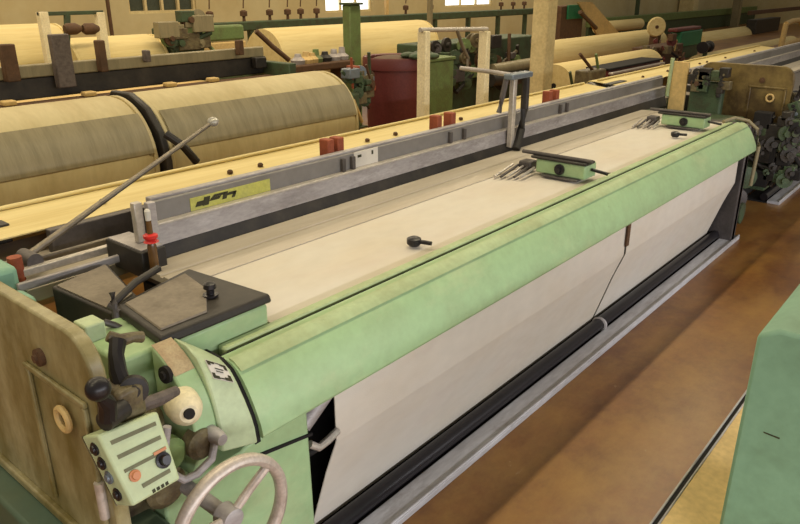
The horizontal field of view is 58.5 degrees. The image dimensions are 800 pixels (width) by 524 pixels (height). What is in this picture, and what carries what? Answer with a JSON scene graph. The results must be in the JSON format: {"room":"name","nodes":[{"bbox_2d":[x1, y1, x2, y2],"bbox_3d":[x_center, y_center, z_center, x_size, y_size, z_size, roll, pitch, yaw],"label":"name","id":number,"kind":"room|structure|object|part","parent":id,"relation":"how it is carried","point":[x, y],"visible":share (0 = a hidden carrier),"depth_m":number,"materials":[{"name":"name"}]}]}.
{"room":"textile factory","nodes":[
{"label":"textile factory","id":0,"kind":"room"},
{"bbox_2d":[105,0,113,35],"bbox_3d":[-5.179,-5.098,12.451,0.121,4.500,0.121,17,27,37],"label":"column","id":1,"kind":"structure","parent":0,"point":[110,23],"depth_m":12.72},
{"bbox_2d":[0,0,733,45],"bbox_3d":[2.754,-8.874,22.046,0.250,4.600,52.000,17,27,37],"label":"wall","id":2,"kind":"structure","parent":0,"point":[11,11],"depth_m":16.16,"materials":[{"name":"paint"}]},
{"bbox_2d":[127,0,194,13],"bbox_3d":[-4.663,-5.538,13.737,0.090,1.410,1.500,17,27,37],"label":"window","id":3,"kind":"structure","parent":2,"relation":"in","point":[134,6],"depth_m":13.90,"materials":[{"name":"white glass"}]},
{"bbox_2d":[325,0,370,12],"bbox_3d":[-1.312,-6.935,17.496,0.090,1.525,1.677,17,27,37],"label":"window","id":4,"kind":"structure","parent":2,"relation":"in","point":[331,6],"depth_m":17.50,"materials":[{"name":"white"}]},
{"bbox_2d":[445,0,490,6],"bbox_3d":[2.028,-8.392,21.218,0.090,1.500,2.466,17,27,37],"label":"window","id":5,"kind":"structure","parent":2,"relation":"in","point":[448,3],"depth_m":21.43,"materials":[{"name":"white"}]},
{"bbox_2d":[384,0,388,14],"bbox_3d":[-0.341,-7.192,17.848,0.158,4.500,0.158,17,27,37],"label":"column","id":6,"kind":"structure","parent":0,"point":[386,2],"depth_m":18.10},
{"bbox_2d":[43,23,799,523],"bbox_3d":[9.372,-4.683,17.739,19.000,0.100,52.000,17,27,37],"label":"floor","id":7,"kind":"structure","parent":0,"point":[613,444],"depth_m":3.63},
{"bbox_2d":[36,10,110,62],"bbox_3d":[-3.462,-1.859,7.916,0.260,1.740,0.714,17,27,37],"label":"gantry","id":8,"kind":"object","parent":7,"relation":"on","point":[99,28],"visible":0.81,"depth_m":7.59,"materials":[{"name":"beige paint"}]},
{"bbox_3d":[-3.727,-1.792,7.744,0.090,1.740,0.090,17,27,37],"label":"post","id":9,"kind":"part","parent":8,"relation":"part of","materials":[{"name":"beige paint"}]},
{"bbox_3d":[-3.527,-2.671,7.660,0.050,0.040,0.714,17,27,37],"label":"cross rail","id":10,"kind":"part","parent":8,"relation":"part of","materials":[{"name":"green paint"}]},
{"bbox_3d":[-3.327,-1.956,8.194,0.090,1.720,0.090,17,27,37],"label":"post","id":11,"kind":"part","parent":8,"relation":"part of","materials":[{"name":"beige paint"}]},
{"bbox_2d":[0,34,295,107],"bbox_3d":[-3.586,-1.051,5.987,1.750,1.628,5.750,17,27,37],"label":"weaving loom","id":12,"kind":"object","parent":7,"relation":"on","point":[64,78],"visible":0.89,"depth_m":6.32,"materials":[{"name":"black metal"}]},
{"bbox_2d":[0,23,63,65],"bbox_3d":[-4.386,-2.184,7.908,0.840,0.840,1.324,17,27,37],"label":"beam","id":13,"kind":"structure","parent":12,"relation":"attached to","point":[26,40],"depth_m":7.74,"materials":[{"name":"fabric"}]},
{"bbox_2d":[70,34,167,60],"bbox_3d":[-3.443,-2.333,8.559,0.720,0.720,1.192,17,27,37],"label":"beam","id":14,"kind":"structure","parent":12,"relation":"attached to","point":[82,48],"depth_m":8.34,"materials":[{"name":"fabric"}]},
{"bbox_3d":[-3.318,-1.343,5.633,0.250,0.170,5.550,17,27,37],"label":"heald frame","id":15,"kind":"part","parent":12,"relation":"part of","materials":[{"name":"black metal"}]},
{"bbox_3d":[-3.237,-1.445,5.521,0.080,0.100,5.550,17,27,37],"label":"harness rail","id":16,"kind":"part","parent":12,"relation":"part of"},
{"bbox_3d":[-3.104,-1.136,5.486,0.150,0.110,5.500,17,27,37],"label":"rail","id":17,"kind":"part","parent":12,"relation":"part of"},
{"bbox_3d":[-1.756,-1.653,8.062,1.700,1.250,0.100,17,27,37],"label":"frame","id":18,"kind":"part","parent":12,"relation":"part of","materials":[{"name":"green paint"}]},
{"bbox_2d":[109,90,199,171],"bbox_3d":[-1.950,-0.673,5.516,1.300,1.265,0.224,17,27,37],"label":"stand","id":19,"kind":"object","parent":7,"relation":"on","point":[160,137],"visible":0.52,"depth_m":5.12,"materials":[{"name":"black metal"}]},
{"bbox_2d":[0,95,159,205],"bbox_3d":[-2.856,-0.466,4.518,0.900,0.900,2.500,17,27,37],"label":"beam","id":20,"kind":"structure","parent":19,"relation":"attached to","point":[49,148],"depth_m":4.70,"materials":[{"name":"fabric"}]},
{"bbox_2d":[133,71,358,168],"bbox_3d":[-1.361,-1.112,6.185,0.900,0.900,2.040,17,27,37],"label":"beam","id":21,"kind":"structure","parent":19,"relation":"attached to","point":[260,113],"depth_m":5.79,"materials":[{"name":"fabric"}]},
{"bbox_2d":[152,9,214,52],"bbox_3d":[-2.773,-2.308,9.100,0.594,1.722,0.844,17,27,37],"label":"machine","id":22,"kind":"object","parent":7,"relation":"on","point":[186,36],"visible":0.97,"depth_m":8.70,"materials":[{"name":"green paint"}]},
{"bbox_3d":[-2.577,-2.724,8.833,0.568,0.257,0.062,-18,28,-39],"label":"rod","id":23,"kind":"part","parent":22,"relation":"part of","materials":[{"name":"green paint"}]},
{"bbox_2d":[203,24,290,61],"bbox_3d":[-2.219,-2.533,9.984,1.367,1.500,0.504,-14,25,-31],"label":"weaving loom","id":24,"kind":"object","parent":7,"relation":"on","point":[224,33],"visible":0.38,"depth_m":9.62,"materials":[{"name":"green paint"}]},
{"bbox_2d":[246,20,438,71],"bbox_3d":[-0.816,-3.533,11.968,0.880,0.880,3.792,17,27,37],"label":"beam","id":25,"kind":"structure","parent":24,"relation":"attached to","point":[376,37],"depth_m":11.15,"materials":[{"name":"fabric"}]},
{"bbox_2d":[290,47,354,84],"bbox_3d":[-1.263,-2.316,9.859,0.400,1.186,1.474,17,27,37],"label":"bench","id":26,"kind":"object","parent":7,"relation":"on","point":[334,62],"visible":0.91,"depth_m":9.72,"materials":[{"name":"wood"}]},
{"bbox_3d":[-0.886,-2.353,10.328,0.200,0.916,0.100,17,27,37],"label":"bench leg","id":27,"kind":"part","parent":26,"relation":"part of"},
{"bbox_2d":[339,2,367,127],"bbox_3d":[-0.691,-2.849,10.428,0.250,1.768,0.346,17,27,37],"label":"post","id":28,"kind":"object","parent":7,"relation":"on","point":[351,10],"visible":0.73,"depth_m":10.19,"materials":[{"name":"metal"}]},
{"bbox_2d":[341,52,375,129],"bbox_3d":[-0.432,-1.443,7.357,0.270,1.369,0.573,17,27,37],"label":"machine","id":29,"kind":"object","parent":7,"relation":"on","point":[362,80],"visible":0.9,"depth_m":7.21,"materials":[{"name":"green paint"}]},
{"bbox_3d":[-0.478,-1.881,7.116,0.025,0.307,0.080,2,21,5],"label":"rod","id":30,"kind":"part","parent":29,"relation":"part of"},
{"bbox_3d":[-0.446,-1.771,7.237,0.071,0.368,0.380,17,27,37],"label":"rod","id":31,"kind":"part","parent":29,"relation":"part of","materials":[{"name":"green paint"}]},
{"bbox_3d":[-0.311,-1.886,7.322,0.027,0.292,0.162,10,23,24],"label":"rod","id":32,"kind":"part","parent":29,"relation":"part of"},
{"bbox_3d":[-0.314,-1.990,7.305,0.034,0.313,0.101,1,21,2],"label":"rod","id":33,"kind":"part","parent":29,"relation":"part of","materials":[{"name":"green paint"}]},
{"bbox_2d":[206,0,532,39],"bbox_3d":[-0.089,-5.058,15.947,0.150,1.895,11.800,17,27,37],"label":"rail","id":34,"kind":"object","parent":7,"relation":"on","point":[249,26],"visible":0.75,"depth_m":15.33,"materials":[{"name":"metal"}]},
{"bbox_3d":[-2.705,-3.614,13.141,0.100,1.234,0.080,17,27,37],"label":"rail leg","id":35,"kind":"part","parent":34,"relation":"part of","materials":[{"name":"green paint"}]},
{"bbox_3d":[-0.089,-5.399,15.814,0.150,0.160,11.800,17,27,37],"label":"rail","id":36,"kind":"part","parent":34,"relation":"part of","materials":[{"name":"green paint"}]},
{"bbox_3d":[0.822,-5.141,17.076,0.100,1.234,0.080,17,27,37],"label":"rail leg","id":37,"kind":"part","parent":34,"relation":"part of","materials":[{"name":"green paint"}]},
{"bbox_3d":[1.704,-5.522,18.059,0.100,1.234,0.080,17,27,37],"label":"rail leg","id":38,"kind":"part","parent":34,"relation":"part of","materials":[{"name":"green paint"}]},
{"bbox_3d":[2.585,-5.904,19.043,0.100,1.234,0.080,17,27,37],"label":"rail leg","id":39,"kind":"part","parent":34,"relation":"part of","materials":[{"name":"green paint"}]},
{"bbox_3d":[3.467,-6.286,20.026,0.100,1.234,0.080,17,27,37],"label":"rail leg","id":40,"kind":"part","parent":34,"relation":"part of","materials":[{"name":"green paint"}]},
{"bbox_2d":[0,66,760,523],"bbox_3d":[0.606,-0.358,4.399,2.044,1.486,6.230,17,27,37],"label":"weaving loom","id":41,"kind":"object","parent":7,"relation":"on","point":[178,400],"visible":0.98,"depth_m":2.74,"materials":[{"name":"green paint"}]},
{"bbox_3d":[-0.787,0.367,1.667,0.072,0.072,0.016,17,27,37],"label":"ring handle","id":42,"kind":"part","parent":41,"relation":"part of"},
{"bbox_2d":[0,233,128,300],"bbox_3d":[-1.412,-0.002,2.887,0.580,0.055,0.440,17,27,37],"label":"metal rail","id":43,"kind":"object","parent":41,"relation":"attached to","point":[42,292],"depth_m":2.83,"materials":[{"name":"metal"}]},
{"bbox_3d":[-1.340,-0.024,2.772,0.022,0.030,0.460,17,27,37],"label":"sley rail","id":44,"kind":"part","parent":41,"relation":"part of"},
{"bbox_3d":[-1.267,-0.006,2.712,0.030,0.030,0.460,17,27,37],"label":"sley rail","id":45,"kind":"part","parent":41,"relation":"part of","materials":[{"name":"metal"}]},
{"bbox_3d":[-1.185,0.027,2.653,0.018,0.030,0.460,17,27,37],"label":"sley rail","id":46,"kind":"part","parent":41,"relation":"part of","materials":[{"name":"metal"}]},
{"bbox_3d":[-0.619,0.299,1.500,0.052,0.087,0.047,17,27,37],"label":"gear lever","id":47,"kind":"part","parent":41,"relation":"part of","materials":[{"name":"plastic"}]},
{"bbox_3d":[-0.643,0.231,1.631,0.046,0.100,0.111,-8,23,-19],"label":"shift arm","id":48,"kind":"part","parent":41,"relation":"part of","materials":[{"name":"metal"}]},
{"bbox_3d":[-1.121,-0.329,2.959,0.028,0.378,0.952,14,25,32],"label":"long lever","id":49,"kind":"part","parent":41,"relation":"part of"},
{"bbox_3d":[-0.648,0.178,1.684,0.038,0.052,0.091,17,27,37],"label":"shift handle","id":50,"kind":"part","parent":41,"relation":"part of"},
{"bbox_3d":[-0.992,-0.151,2.707,0.030,0.156,0.035,17,27,37],"label":"plate","id":51,"kind":"part","parent":41,"relation":"part of","materials":[{"name":"metal"}]},
{"bbox_2d":[143,209,158,268],"bbox_3d":[-0.913,-0.078,2.620,0.056,0.242,0.056,17,27,37],"label":"lever","id":52,"kind":"object","parent":41,"relation":"on","point":[150,237],"visible":0.91,"depth_m":2.60,"materials":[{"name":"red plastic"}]},
{"bbox_3d":[-0.944,-0.154,2.718,0.030,0.154,0.033,17,27,37],"label":"plate","id":53,"kind":"part","parent":41,"relation":"part of","materials":[{"name":"metal"}]},
{"bbox_2d":[155,452,170,468],"bbox_3d":[-0.522,0.442,1.583,0.028,0.034,0.036,17,27,37],"label":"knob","id":54,"kind":"object","parent":41,"relation":"attached to","point":[162,459],"depth_m":1.58,"materials":[{"name":"black plastic"}]},
{"bbox_2d":[125,274,206,329],"bbox_3d":[-0.692,0.113,2.188,0.305,0.005,0.290,17,27,37],"label":"panel","id":55,"kind":"object","parent":41,"relation":"on","point":[181,299],"depth_m":2.14,"materials":[{"name":"metal"}]},
{"bbox_3d":[-0.677,0.123,2.213,0.385,0.030,0.396,17,27,37],"label":"housing lid","id":56,"kind":"part","parent":41,"relation":"part of","materials":[{"name":"black metal"}]},
{"bbox_3d":[-0.586,0.082,2.199,0.048,0.046,0.048,17,27,37],"label":"lid knob","id":57,"kind":"part","parent":41,"relation":"part of","materials":[{"name":"black rubber"}]},
{"bbox_3d":[-0.496,0.300,1.963,0.064,0.084,0.034,-17,27,-37],"label":"rating plate","id":58,"kind":"part","parent":41,"relation":"part of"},
{"bbox_3d":[-0.642,0.832,2.359,0.480,0.742,0.530,17,27,37],"label":"frame","id":59,"kind":"part","parent":41,"relation":"part of","materials":[{"name":"green paint"}]},
{"bbox_3d":[-0.068,-0.930,4.838,0.020,0.020,5.750,17,27,37],"label":"warp lease rod","id":60,"kind":"part","parent":41,"relation":"part of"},
{"bbox_3d":[0.710,-0.973,4.710,0.037,0.037,5.310,17,27,37],"label":"rail","id":61,"kind":"part","parent":41,"relation":"part of","materials":[{"name":"metal"}]},
{"bbox_3d":[0.652,-0.605,4.353,0.284,0.029,4.800,17,27,37],"label":"race plate","id":62,"kind":"part","parent":41,"relation":"part of","materials":[{"name":"metal"}]},
{"bbox_3d":[0.719,-0.909,4.692,0.022,0.122,5.260,17,27,37],"label":"slate panel","id":63,"kind":"part","parent":41,"relation":"part of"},
{"bbox_3d":[0.076,-0.080,2.921,0.107,0.036,0.060,17,27,37],"label":"temple knob","id":64,"kind":"part","parent":41,"relation":"part of","materials":[{"name":"plastic"}]},
{"bbox_2d":[213,169,626,523],"bbox_3d":[0.272,0.244,3.454,0.596,0.946,2.520,17,27,37],"label":"cloth","id":65,"kind":"object","parent":41,"relation":"on","point":[386,417],"visible":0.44,"depth_m":3.06,"materials":[{"name":"fabric"}]},
{"bbox_2d":[624,223,631,246],"bbox_3d":[1.319,-0.194,4.115,0.010,0.215,0.037,17,27,37],"label":"strap","id":66,"kind":"object","parent":65,"relation":"hanging from","point":[628,230],"visible":0.64,"depth_m":4.12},
{"bbox_3d":[1.027,-0.400,3.852,0.042,0.049,4.850,17,27,37],"label":"cloth rail","id":67,"kind":"part","parent":41,"relation":"part of","materials":[{"name":"metal"}]},
{"bbox_3d":[1.103,-0.389,3.781,0.052,0.026,4.900,17,27,37],"label":"beam trim","id":68,"kind":"part","parent":41,"relation":"part of","materials":[{"name":"green paint"}]},
{"bbox_3d":[0.642,-1.040,4.481,0.085,0.209,0.041,-16,26,-36],"label":"yoke leg","id":69,"kind":"part","parent":41,"relation":"part of","materials":[{"name":"metal"}]},
{"bbox_3d":[0.713,-0.945,4.551,0.035,0.430,0.040,17,27,37],"label":"yoke leg","id":70,"kind":"part","parent":41,"relation":"part of","materials":[{"name":"metal"}]},
{"bbox_2d":[314,238,714,523],"bbox_3d":[1.104,0.439,4.381,0.209,0.012,4.560,17,27,37],"label":"drip tray","id":71,"kind":"object","parent":41,"relation":"on","point":[381,505],"depth_m":3.66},
{"bbox_3d":[0.780,-0.948,4.599,0.058,0.460,0.190,9,23,23],"label":"yoke leg","id":72,"kind":"part","parent":41,"relation":"part of","materials":[{"name":"black metal"}]},
{"bbox_3d":[1.293,0.435,4.350,0.115,0.042,4.760,17,27,37],"label":"floor rail","id":73,"kind":"part","parent":41,"relation":"part of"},
{"bbox_3d":[0.868,-0.586,3.957,0.430,0.022,0.022,17,27,37],"label":"roof rod","id":74,"kind":"part","parent":41,"relation":"part of","materials":[{"name":"metal"}]},
{"bbox_3d":[0.873,-0.507,3.934,0.060,0.060,0.030,17,27,37],"label":"knob","id":75,"kind":"part","parent":41,"relation":"part of","materials":[{"name":"plastic"}]},
{"bbox_2d":[592,317,606,330],"bbox_3d":[1.228,0.384,4.402,0.098,0.098,0.028,11,24,26],"label":"hook","id":76,"kind":"object","parent":41,"relation":"on","point":[600,318],"visible":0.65,"depth_m":4.38,"materials":[{"name":"metal"}]},
{"bbox_2d":[558,118,737,318],"bbox_3d":[1.769,-0.404,5.125,0.596,0.946,2.094,17,27,37],"label":"cloth","id":77,"kind":"object","parent":41,"relation":"on","point":[658,237],"visible":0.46,"depth_m":4.83,"materials":[{"name":"fabric"}]},
{"bbox_3d":[1.961,-0.896,5.024,0.107,0.036,0.060,17,27,37],"label":"temple knob","id":78,"kind":"part","parent":41,"relation":"part of","materials":[{"name":"plastic"}]},
{"bbox_3d":[2.092,-1.121,5.336,0.450,0.022,0.022,17,27,37],"label":"roof rod","id":79,"kind":"part","parent":41,"relation":"part of","materials":[{"name":"metal"}]},
{"bbox_3d":[2.104,-1.040,5.308,0.060,0.060,0.030,17,27,37],"label":"knob","id":80,"kind":"part","parent":41,"relation":"part of","materials":[{"name":"plastic"}]},
{"bbox_3d":[2.331,-0.749,6.105,1.130,0.980,0.100,17,27,37],"label":"frame","id":81,"kind":"part","parent":41,"relation":"part of","materials":[{"name":"metal"}]},
{"bbox_2d":[362,51,438,127],"bbox_3d":[-0.027,-1.663,7.971,0.751,1.335,0.785,-6,22,-15],"label":"bin","id":82,"kind":"object","parent":7,"relation":"on","point":[394,99],"visible":0.6,"depth_m":7.62,"materials":[{"name":"red plastic"}]},
{"bbox_2d":[429,55,455,114],"bbox_3d":[0.351,-2.091,9.341,0.440,1.143,0.652,17,27,37],"label":"base cabinet","id":83,"kind":"object","parent":7,"relation":"on","point":[441,68],"visible":0.23,"depth_m":9.17,"materials":[{"name":"metal"}]},
{"bbox_3d":[0.351,-2.606,9.142,0.440,0.040,0.652,17,27,37],"label":"lid","id":84,"kind":"part","parent":83,"relation":"part of","materials":[{"name":"green paint"}]},
{"bbox_2d":[417,27,490,116],"bbox_3d":[0.515,-1.388,6.813,0.100,1.659,1.071,17,27,37],"label":"frame","id":85,"kind":"object","parent":7,"relation":"on","point":[423,46],"visible":0.59,"depth_m":6.41,"materials":[{"name":"beige paint"}]},
{"bbox_3d":[0.208,-1.241,6.476,0.100,1.629,0.084,17,27,37],"label":"post","id":86,"kind":"part","parent":85,"relation":"part of","materials":[{"name":"beige paint"}]},
{"bbox_3d":[0.506,-2.122,6.517,0.040,0.076,1.044,17,27,37],"label":"cross rod","id":87,"kind":"part","parent":85,"relation":"part of","materials":[{"name":"metal"}]},
{"bbox_3d":[0.581,-1.971,6.638,0.034,0.379,0.219,17,27,37],"label":"hanging rod","id":88,"kind":"part","parent":85,"relation":"part of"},
{"bbox_3d":[0.819,-1.486,7.165,0.100,1.587,0.124,17,27,37],"label":"post","id":89,"kind":"part","parent":85,"relation":"part of","materials":[{"name":"beige paint"}]},
{"bbox_2d":[397,33,531,109],"bbox_3d":[1.227,-3.032,11.522,1.100,1.318,3.562,17,27,37],"label":"machine","id":90,"kind":"object","parent":7,"relation":"on","point":[509,52],"visible":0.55,"depth_m":11.27,"materials":[{"name":"green paint"}]},
{"bbox_3d":[0.989,-2.737,10.924,0.060,0.277,0.546,13,25,30],"label":"rod","id":91,"kind":"part","parent":90,"relation":"part of","materials":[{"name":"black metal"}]},
{"bbox_3d":[0.986,-2.804,10.905,0.241,0.195,0.046,-14,25,-32],"label":"rod","id":92,"kind":"part","parent":90,"relation":"part of","materials":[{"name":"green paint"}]},
{"bbox_3d":[1.776,-3.431,11.656,0.056,0.567,0.172,1,21,4],"label":"rod","id":93,"kind":"part","parent":90,"relation":"part of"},
{"bbox_2d":[555,2,618,39],"bbox_3d":[5.644,-6.982,21.380,0.660,1.552,3.838,17,27,37],"label":"machine","id":94,"kind":"object","parent":7,"relation":"on","point":[569,20],"visible":0.73,"depth_m":20.51,"materials":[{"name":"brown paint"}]},
{"bbox_3d":[5.448,-7.000,20.669,0.120,0.582,1.168,17,27,37],"label":"arm","id":95,"kind":"part","parent":94,"relation":"part of"},
{"bbox_2d":[569,53,605,84],"bbox_3d":[2.765,-2.441,10.247,0.360,1.140,1.876,17,27,37],"label":"stand","id":96,"kind":"object","parent":7,"relation":"on","point":[590,73],"visible":0.2,"depth_m":10.03,"materials":[{"name":"green paint"}]},
{"bbox_3d":[2.366,-2.424,9.791,0.040,0.389,0.248,17,27,37],"label":"lever","id":97,"kind":"part","parent":96,"relation":"part of","materials":[{"name":"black metal"}]},
{"bbox_3d":[2.735,-2.707,10.123,0.046,0.555,0.844,18,28,39],"label":"lever","id":98,"kind":"part","parent":96,"relation":"part of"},
{"bbox_3d":[2.863,-2.764,10.297,0.040,0.489,0.303,17,27,37],"label":"lever","id":99,"kind":"part","parent":96,"relation":"part of","materials":[{"name":"green paint"}]},
{"bbox_2d":[551,49,662,88],"bbox_3d":[4.329,-3.941,15.067,0.800,0.800,4.494,17,27,37],"label":"beam","id":100,"kind":"structure","parent":7,"relation":"on","point":[560,75],"depth_m":13.79,"materials":[{"name":"fabric"}]},
{"bbox_2d":[553,29,666,63],"bbox_3d":[5.235,-5.754,19.542,0.840,0.840,8.972,17,27,37],"label":"beam","id":101,"kind":"structure","parent":7,"relation":"on","point":[565,50],"depth_m":19.12,"materials":[{"name":"fabric"}]},
{"bbox_2d":[592,18,643,31],"bbox_3d":[8.127,-8.753,26.440,0.400,0.400,3.750,17,27,37],"label":"beam","id":102,"kind":"structure","parent":7,"relation":"on","point":[627,24],"depth_m":26.63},
{"bbox_2d":[586,57,664,76],"bbox_3d":[4.345,-3.503,13.694,0.530,0.626,2.492,17,27,37],"label":"carriage","id":103,"kind":"object","parent":7,"relation":"on","point":[635,64],"visible":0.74,"depth_m":13.41,"materials":[{"name":"metal"}]},
{"bbox_2d":[605,61,659,76],"bbox_3d":[4.319,-3.667,13.655,0.400,0.220,2.392,17,27,37],"label":"tray","id":104,"kind":"object","parent":103,"relation":"on","point":[618,65],"depth_m":13.28,"materials":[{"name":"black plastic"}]},
{"bbox_2d":[647,17,665,44],"bbox_3d":[7.223,-6.376,20.352,0.537,1.168,0.341,-3,21,-6],"label":"cone","id":105,"kind":"object","parent":7,"relation":"on","point":[656,26],"visible":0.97,"depth_m":20.12,"materials":[{"name":"wood"}]},
{"bbox_2d":[632,32,684,64],"bbox_3d":[6.578,-5.232,18.292,0.797,1.265,3.093,17,27,37],"label":"machine","id":106,"kind":"object","parent":7,"relation":"on","point":[671,48],"visible":0.59,"depth_m":18.17,"materials":[{"name":"brown metal"}]},
{"bbox_2d":[585,6,756,35],"bbox_3d":[16.855,-12.638,36.887,0.200,0.881,31.685,17,27,37],"label":"rail","id":107,"kind":"object","parent":7,"relation":"on","point":[712,18],"visible":0.45,"depth_m":33.15,"materials":[{"name":"green paint"}]},
{"bbox_2d":[665,58,689,110],"bbox_3d":[2.422,-1.103,6.423,0.164,1.410,0.061,17,27,37],"label":"board","id":108,"kind":"object","parent":7,"relation":"on","point":[678,74],"visible":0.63,"depth_m":6.24,"materials":[{"name":"beige wood"}]},
{"bbox_3d":[2.365,-1.619,6.254,0.039,0.326,0.032,17,27,37],"label":"rod","id":109,"kind":"part","parent":108,"relation":"part of","materials":[{"name":"green paint"}]},
{"bbox_2d":[668,26,702,57],"bbox_3d":[8.263,-6.376,20.761,0.300,0.871,2.059,17,27,37],"label":"motor","id":110,"kind":"object","parent":7,"relation":"on","point":[690,36],"visible":0.8,"depth_m":20.71,"materials":[{"name":"teal paint"}]},
{"bbox_2d":[586,42,799,204],"bbox_3d":[4.474,-1.958,8.673,2.128,1.378,6.366,17,27,37],"label":"weaving loom","id":111,"kind":"object","parent":7,"relation":"on","point":[765,91],"visible":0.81,"depth_m":6.05,"materials":[{"name":"metal"}]},
{"bbox_3d":[3.811,-2.609,9.166,0.020,0.020,5.750,17,27,37],"label":"warp lease rod","id":112,"kind":"part","parent":111,"relation":"part of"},
{"bbox_3d":[4.590,-2.652,9.038,0.037,0.037,5.310,17,27,37],"label":"rail","id":113,"kind":"part","parent":111,"relation":"part of","materials":[{"name":"metal"}]},
{"bbox_3d":[4.599,-2.589,9.020,0.022,0.122,5.260,17,27,37],"label":"slate panel","id":114,"kind":"part","parent":111,"relation":"part of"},
{"bbox_3d":[3.051,-0.809,6.037,0.239,0.163,0.043,17,27,37],"label":"rod","id":115,"kind":"part","parent":111,"relation":"part of","materials":[{"name":"beige metal"}]},
{"bbox_3d":[3.237,-0.847,6.687,0.480,0.742,0.530,17,27,37],"label":"frame","id":116,"kind":"part","parent":111,"relation":"part of","materials":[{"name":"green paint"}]},
{"bbox_3d":[3.093,-1.371,5.972,0.072,0.076,0.016,17,27,37],"label":"ring handle","id":117,"kind":"part","parent":111,"relation":"part of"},
{"bbox_2d":[747,162,796,202],"bbox_3d":[4.983,-1.240,8.709,0.209,0.012,4.560,17,27,37],"label":"drip tray","id":118,"kind":"object","parent":111,"relation":"on","point":[754,196],"depth_m":7.20,"materials":[{"name":"metal"}]},
{"bbox_3d":[3.135,-0.741,5.989,0.151,0.266,0.044,17,27,37],"label":"rod","id":119,"kind":"part","parent":111,"relation":"part of","materials":[{"name":"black metal"}]},
{"bbox_3d":[3.171,-0.733,5.959,0.150,0.239,0.047,17,27,37],"label":"rod","id":120,"kind":"part","parent":111,"relation":"part of","materials":[{"name":"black metal"}]},
{"bbox_3d":[5.172,-1.244,8.678,0.115,0.042,4.760,17,27,37],"label":"floor rail","id":121,"kind":"part","parent":111,"relation":"part of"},
{"bbox_3d":[4.532,-2.284,8.681,0.284,0.029,4.800,17,27,37],"label":"race plate","id":122,"kind":"part","parent":111,"relation":"part of","materials":[{"name":"metal"}]},
{"bbox_3d":[3.235,-0.859,5.853,0.133,0.145,0.036,19,28,40],"label":"rod","id":123,"kind":"part","parent":111,"relation":"part of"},
{"bbox_2d":[697,41,714,56],"bbox_3d":[8.585,-5.936,20.091,0.320,0.535,0.550,17,27,37],"label":"spool","id":124,"kind":"object","parent":7,"relation":"on","point":[703,48],"visible":0.98,"depth_m":19.92,"materials":[{"name":"black metal"}]},
{"bbox_2d":[687,67,732,113],"bbox_3d":[2.644,-1.018,6.280,0.350,1.356,0.139,17,27,37],"label":"machine","id":125,"kind":"object","parent":7,"relation":"on","point":[706,95],"visible":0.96,"depth_m":6.08,"materials":[{"name":"green paint"}]},
{"bbox_2d":[649,284,799,523],"bbox_3d":[2.401,0.310,3.210,1.210,1.100,5.500,17,27,37],"label":"weaving loom","id":126,"kind":"object","parent":7,"relation":"on","point":[748,472],"visible":1,"depth_m":2.18,"materials":[{"name":"metal"}]},
{"bbox_3d":[1.948,0.567,3.716,0.030,0.256,5.500,17,27,37],"label":"edge rail","id":127,"kind":"part","parent":126,"relation":"part of","materials":[{"name":"metal"}]},
{"bbox_2d":[701,26,751,41],"bbox_3d":[13.508,-9.241,29.644,0.840,0.840,7.388,17,27,37],"label":"beam","id":128,"kind":"structure","parent":7,"relation":"on","point":[715,35],"depth_m":28.61,"materials":[{"name":"fabric"}]},
{"bbox_2d":[689,36,795,59],"bbox_3d":[11.923,-7.101,24.258,0.600,0.600,10.709,17,27,37],"label":"beam","id":129,"kind":"structure","parent":7,"relation":"on","point":[768,43],"depth_m":24.11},
{"bbox_2d":[746,6,799,33],"bbox_3d":[17.595,-11.099,33.625,0.450,1.613,9.819,17,27,37],"label":"machine","id":130,"kind":"object","parent":7,"relation":"on","point":[769,24],"visible":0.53,"depth_m":31.85,"materials":[{"name":"black metal"}]},
{"bbox_3d":[17.710,-11.742,33.273,0.150,0.160,9.819,17,27,37],"label":"rail","id":131,"kind":"part","parent":130,"relation":"part of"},
{"bbox_2d":[778,17,799,46],"bbox_3d":[13.914,-7.932,25.165,0.585,1.353,5.448,17,27,37],"label":"frame","id":132,"kind":"object","parent":7,"relation":"on","point":[786,24],"visible":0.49,"depth_m":23.15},
{"bbox_3d":[12.421,-7.121,23.216,0.162,1.196,0.294,17,27,37],"label":"arm","id":133,"kind":"part","parent":132,"relation":"part of"},
{"bbox_3d":[13.165,-7.357,24.080,0.170,0.272,2.612,17,27,37],"label":"arm","id":134,"kind":"part","parent":132,"relation":"part of"},
{"bbox_3d":[13.045,-7.965,23.690,0.170,0.224,1.833,17,27,37],"label":"arm","id":135,"kind":"part","parent":132,"relation":"part of"},
{"bbox_2d":[427,0,432,25],"bbox_3d":[0.640,-6.094,15.018,0.161,4.500,0.161,17,27,37],"label":"column","id":136,"kind":"structure","parent":0,"point":[429,2],"depth_m":15.27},
{"bbox_2d":[529,0,557,93],"bbox_3d":[2.021,-4.041,9.724,0.312,4.500,0.312,17,27,37],"label":"column","id":137,"kind":"structure","parent":0,"point":[544,11],"depth_m":10.01,"materials":[{"name":"beige paint"}]},
{"bbox_2d":[634,0,639,14],"bbox_3d":[9.848,-11.602,29.215,0.209,4.500,0.209,17,27,37],"label":"column","id":138,"kind":"structure","parent":0,"point":[637,5],"depth_m":29.57,"materials":[{"name":"green paint"}]},
{"bbox_2d":[678,0,698,11],"bbox_3d":[13.733,-13.284,33.550,0.745,4.500,0.745,17,27,37],"label":"column","id":139,"kind":"structure","parent":0,"point":[684,5],"depth_m":33.73,"materials":[{"name":"beige paint"}]},
{"bbox_2d":[729,0,742,26],"bbox_3d":[17.067,-14.106,35.670,0.424,4.500,0.424,17,27,37],"label":"column","id":140,"kind":"structure","parent":0,"point":[737,4],"depth_m":36.12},
{"bbox_2d":[742,0,799,23],"bbox_3d":[26.348,-13.939,35.101,17.999,4.600,0.250,17,27,37],"label":"wall","id":141,"kind":"structure","parent":0,"point":[761,4],"depth_m":39.72,"materials":[{"name":"paint"}]}
]}

